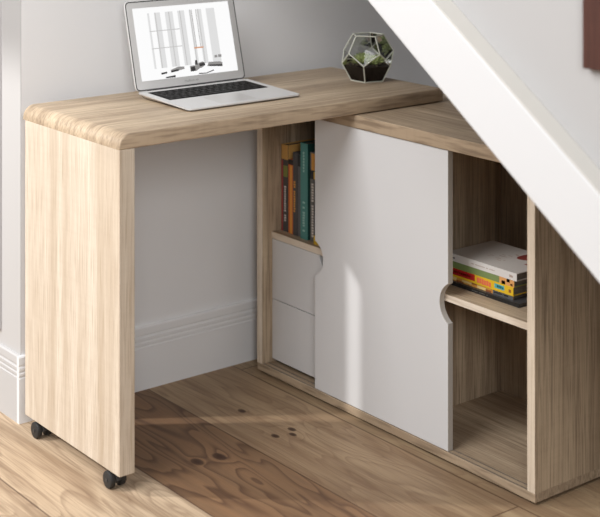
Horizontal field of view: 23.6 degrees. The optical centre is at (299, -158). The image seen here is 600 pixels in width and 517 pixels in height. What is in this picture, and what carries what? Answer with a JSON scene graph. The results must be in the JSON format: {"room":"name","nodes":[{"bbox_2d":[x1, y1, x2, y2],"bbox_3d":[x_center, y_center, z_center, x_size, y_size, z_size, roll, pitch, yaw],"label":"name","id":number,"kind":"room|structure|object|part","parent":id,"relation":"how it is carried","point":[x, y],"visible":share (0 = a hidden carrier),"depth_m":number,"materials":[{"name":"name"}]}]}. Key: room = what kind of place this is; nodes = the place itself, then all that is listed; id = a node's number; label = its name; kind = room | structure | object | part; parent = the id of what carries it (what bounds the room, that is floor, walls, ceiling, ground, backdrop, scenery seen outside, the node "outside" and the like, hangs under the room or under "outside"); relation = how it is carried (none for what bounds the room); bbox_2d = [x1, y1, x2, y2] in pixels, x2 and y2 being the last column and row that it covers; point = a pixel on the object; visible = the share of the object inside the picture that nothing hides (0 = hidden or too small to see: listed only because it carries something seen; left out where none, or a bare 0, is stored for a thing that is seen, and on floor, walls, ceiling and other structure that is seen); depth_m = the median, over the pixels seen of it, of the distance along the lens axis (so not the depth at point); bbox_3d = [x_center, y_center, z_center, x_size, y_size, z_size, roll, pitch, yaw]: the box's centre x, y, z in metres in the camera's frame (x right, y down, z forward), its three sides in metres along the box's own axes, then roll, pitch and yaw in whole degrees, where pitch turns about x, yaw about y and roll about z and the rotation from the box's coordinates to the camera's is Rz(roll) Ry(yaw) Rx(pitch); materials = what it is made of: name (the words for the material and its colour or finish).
{"room":"home office","nodes":[
{"label":"home office","id":0,"kind":"room"},
{"bbox_2d":[0,0,20,354],"bbox_3d":[-0.788,0.015,3.556,0.002,2.700,0.420,0,0,-38],"label":"wall","id":1,"kind":"structure","parent":0,"point":[10,332],"depth_m":3.42,"materials":[{"name":"grey paint"}]},
{"bbox_2d":[0,0,0,329],"bbox_3d":[-0.804,0.070,3.568,0.009,2.210,0.260,0,0,-38],"label":"trim","id":2,"kind":"structure","parent":1,"relation":"attached to","point":[0,0],"depth_m":3.47,"materials":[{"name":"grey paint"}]},
{"bbox_2d":[0,343,19,422],"bbox_3d":[-0.792,1.286,3.553,0.012,0.157,0.420,0,0,-38],"label":"baseboard","id":3,"kind":"structure","parent":1,"relation":"attached to","point":[8,357],"depth_m":3.42,"materials":[{"name":"white wood"}]},
{"bbox_2d":[21,0,443,354],"bbox_3d":[-0.157,0.015,4.051,1.602,2.700,0.420,0,0,-38],"label":"wall","id":4,"kind":"structure","parent":0,"point":[196,199],"depth_m":3.69,"materials":[{"name":"white paint"}]},
{"bbox_2d":[17,298,256,423],"bbox_3d":[-0.107,1.286,3.815,1.414,0.157,0.012,0,0,-38],"label":"baseboard","id":5,"kind":"structure","parent":4,"relation":"attached to","point":[167,351],"depth_m":3.67,"materials":[{"name":"white wood"}]},
{"bbox_2d":[0,359,599,516],"bbox_3d":[-1.398,1.390,1.569,6.620,0.050,9.000,0,0,-38],"label":"floor","id":6,"kind":"structure","parent":0,"point":[239,440],"depth_m":3.12,"materials":[{"name":"brown wood"}]},
{"bbox_2d":[23,67,442,488],"bbox_3d":[-0.147,0.988,3.463,0.940,0.754,0.434,0,0,-38],"label":"desk","id":7,"kind":"object","parent":6,"relation":"on","point":[80,152],"visible":0.95,"depth_m":3.18,"materials":[{"name":"brown wood"}]},
{"bbox_3d":[-0.493,0.986,3.183,0.038,0.684,0.423,0,0,-38],"label":"leg panel","id":8,"kind":"part","parent":7,"relation":"part of","materials":[{"name":"brown wood"}]},
{"bbox_2d":[124,0,298,109],"bbox_3d":[-0.213,0.498,3.467,0.323,0.225,0.288,0,0,-38],"label":"laptop","id":9,"kind":"object","parent":7,"relation":"on","point":[185,54],"visible":1,"depth_m":3.52,"materials":[{"name":"silver metal"}]},
{"bbox_3d":[-0.283,0.491,3.556,0.323,0.211,0.061,0,0,-38],"label":"lid","id":10,"kind":"part","parent":9,"relation":"part of","materials":[{"name":"silver metal"}]},
{"bbox_2d":[341,32,393,82],"bbox_3d":[0.174,0.551,3.692,0.137,0.120,0.134,0,0,-38],"label":"terrarium","id":11,"kind":"object","parent":7,"relation":"on","point":[367,68],"visible":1,"depth_m":3.68,"materials":[{"name":"clear glass"}]},
{"bbox_2d":[257,93,599,502],"bbox_3d":[0.333,1.005,3.452,0.374,0.720,0.963,0,0,-38],"label":"storage cabinet","id":12,"kind":"object","parent":6,"relation":"on","point":[368,321],"visible":0.83,"depth_m":3.32,"materials":[{"name":"brown wood"}]},
{"bbox_3d":[0.043,1.009,3.823,0.373,0.666,0.022,0,0,-38],"label":"panel","id":13,"kind":"part","parent":12,"relation":"part of","materials":[{"name":"brown wood"}]},
{"bbox_2d":[288,158,292,233],"bbox_3d":[0.034,0.909,3.739,0.146,0.190,0.020,0,0,-38],"label":"book","id":14,"kind":"object","parent":12,"relation":"on","point":[290,161],"visible":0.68,"depth_m":3.69,"materials":[{"name":"orange paper"}]},
{"bbox_3d":[0.082,1.255,3.532,0.014,0.154,0.481,0,0,-38],"label":"drawer","id":15,"kind":"part","parent":12,"relation":"part of","materials":[{"name":"white laminate"}]},
{"bbox_2d":[272,229,320,248],"bbox_3d":[0.204,1.013,3.627,0.325,0.018,0.484,0,0,-38],"label":"shelf","id":16,"kind":"object","parent":12,"relation":"attached to","point":[281,239],"depth_m":3.67,"materials":[{"name":"brown wood"}]},
{"bbox_2d":[293,151,300,235],"bbox_3d":[0.050,0.898,3.725,0.158,0.212,0.019,0,0,-38],"label":"book","id":17,"kind":"object","parent":12,"relation":"on","point":[296,153],"visible":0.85,"depth_m":3.68,"materials":[{"name":"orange paper"}]},
{"bbox_3d":[0.082,1.099,3.532,0.014,0.154,0.481,0,0,-38],"label":"drawer","id":18,"kind":"part","parent":12,"relation":"part of","materials":[{"name":"white laminate"}]},
{"bbox_2d":[282,138,314,231],"bbox_3d":[0.025,0.892,3.767,0.165,0.224,0.026,0,0,-38],"label":"book","id":19,"kind":"object","parent":12,"relation":"on","point":[289,148],"visible":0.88,"depth_m":3.71,"materials":[{"name":"orange paper"}]},
{"bbox_2d":[298,154,300,236],"bbox_3d":[0.062,0.900,3.711,0.157,0.208,0.017,0,0,-38],"label":"book","id":20,"kind":"object","parent":12,"relation":"on","point":[299,156],"visible":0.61,"depth_m":3.67,"materials":[{"name":"grey paper"}]},
{"bbox_2d":[301,140,314,240],"bbox_3d":[0.082,0.882,3.697,0.183,0.243,0.028,0,0,-38],"label":"book","id":21,"kind":"object","parent":12,"relation":"on","point":[307,147],"visible":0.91,"depth_m":3.63,"materials":[{"name":"teal paper"}]},
{"bbox_2d":[310,151,314,241],"bbox_3d":[0.099,0.892,3.670,0.168,0.224,0.025,0,0,-38],"label":"book","id":22,"kind":"object","parent":12,"relation":"on","point":[312,154],"visible":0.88,"depth_m":3.62,"materials":[{"name":"grey paper"}]},
{"bbox_2d":[314,172,318,245],"bbox_3d":[0.097,0.914,3.631,0.140,0.180,0.026,0,0,-38],"label":"book","id":23,"kind":"object","parent":12,"relation":"on","point":[315,242],"visible":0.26,"depth_m":3.60,"materials":[{"name":"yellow paper"}]},
{"bbox_3d":[0.187,1.009,3.354,0.015,0.664,0.469,0,0,-38],"label":"sliding door","id":24,"kind":"part","parent":12,"relation":"part of","materials":[{"name":"white laminate"}]},
{"bbox_3d":[0.191,1.341,3.340,0.002,0.001,0.919,0,0,-38],"label":"door rail","id":25,"kind":"part","parent":12,"relation":"part of","materials":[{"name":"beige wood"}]},
{"bbox_3d":[0.203,1.341,3.350,0.002,0.001,0.919,0,0,-38],"label":"door rail","id":26,"kind":"part","parent":12,"relation":"part of","materials":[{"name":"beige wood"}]},
{"bbox_3d":[0.334,1.351,3.453,0.373,0.018,0.963,0,0,-38],"label":"board","id":27,"kind":"part","parent":12,"relation":"part of","materials":[{"name":"brown wood"}]},
{"bbox_2d":[445,285,526,322],"bbox_3d":[0.491,1.012,3.257,0.332,0.016,0.417,0,0,-38],"label":"shelf","id":28,"kind":"object","parent":12,"relation":"attached to","point":[467,299],"depth_m":3.13,"materials":[{"name":"brown wood"}]},
{"bbox_2d":[450,280,526,307],"bbox_3d":[0.473,1.000,3.257,0.192,0.008,0.245,0,0,-38],"label":"book","id":29,"kind":"object","parent":12,"relation":"on","point":[522,302],"visible":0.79,"depth_m":3.16,"materials":[{"name":"black paper"}]},
{"bbox_2d":[453,276,526,299],"bbox_3d":[0.460,0.991,3.263,0.163,0.010,0.219,0,0,-38],"label":"book","id":30,"kind":"object","parent":29,"relation":"on","point":[454,278],"visible":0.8,"depth_m":3.18,"materials":[{"name":"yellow paper"}]},
{"bbox_2d":[453,268,526,295],"bbox_3d":[0.460,0.976,3.262,0.165,0.020,0.221,0,0,-38],"label":"book","id":31,"kind":"object","parent":30,"relation":"on","point":[485,282],"visible":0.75,"depth_m":3.18,"materials":[{"name":"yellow paper"}]},
{"bbox_2d":[453,261,526,287],"bbox_3d":[0.461,0.959,3.261,0.164,0.015,0.223,0,0,-38],"label":"book","id":32,"kind":"object","parent":31,"relation":"on","point":[502,280],"visible":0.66,"depth_m":3.18,"materials":[{"name":"green paper"}]},
{"bbox_2d":[453,240,526,281],"bbox_3d":[0.462,0.943,3.248,0.150,0.017,0.217,0,0,-38],"label":"book","id":33,"kind":"object","parent":32,"relation":"on","point":[493,257],"visible":0.88,"depth_m":3.24,"materials":[{"name":"white paper"}]},
{"bbox_2d":[517,255,526,264],"bbox_3d":[0.518,0.934,3.214,0.052,0.001,0.094,0,0,-12],"label":"picture","id":34,"kind":"object","parent":33,"relation":"on","point":[521,259],"depth_m":3.22,"materials":[{"name":"red paper"}]},
{"bbox_2d":[499,276,513,286],"bbox_3d":[0.452,0.959,3.141,0.001,0.015,0.045,0,0,-38],"label":"photo","id":35,"kind":"object","parent":32,"relation":"on","point":[502,280],"depth_m":3.14},
{"bbox_3d":[0.469,1.009,3.559,0.008,0.666,0.919,0,0,-38],"label":"panel","id":36,"kind":"part","parent":12,"relation":"part of","materials":[{"name":"brown wood"}]},
{"bbox_3d":[0.624,1.009,3.083,0.373,0.666,0.022,0,0,-38],"label":"panel","id":37,"kind":"part","parent":12,"relation":"part of","materials":[{"name":"brown wood"}]},
{"bbox_2d":[452,0,599,168],"bbox_3d":[0.774,0.015,2.178,0.100,2.700,3.676,0,0,-38],"label":"wall","id":38,"kind":"structure","parent":0,"point":[541,41],"depth_m":2.52,"materials":[{"name":"grey paint"}]},
{"bbox_2d":[368,0,599,282],"bbox_3d":[0.389,0.435,2.552,0.045,1.860,2.612,0,0,-38],"label":"stair stringer","id":39,"kind":"object","parent":38,"relation":"attached to","point":[552,169],"visible":1,"depth_m":2.55,"materials":[{"name":"white paint"}]},
{"bbox_2d":[583,0,599,70],"bbox_3d":[0.623,0.123,2.275,0.018,0.520,0.440,0,0,-38],"label":"picture frame","id":40,"kind":"object","parent":38,"relation":"attached to","point":[591,8],"visible":1,"depth_m":2.43,"materials":[{"name":"brown wood"}]}
]}

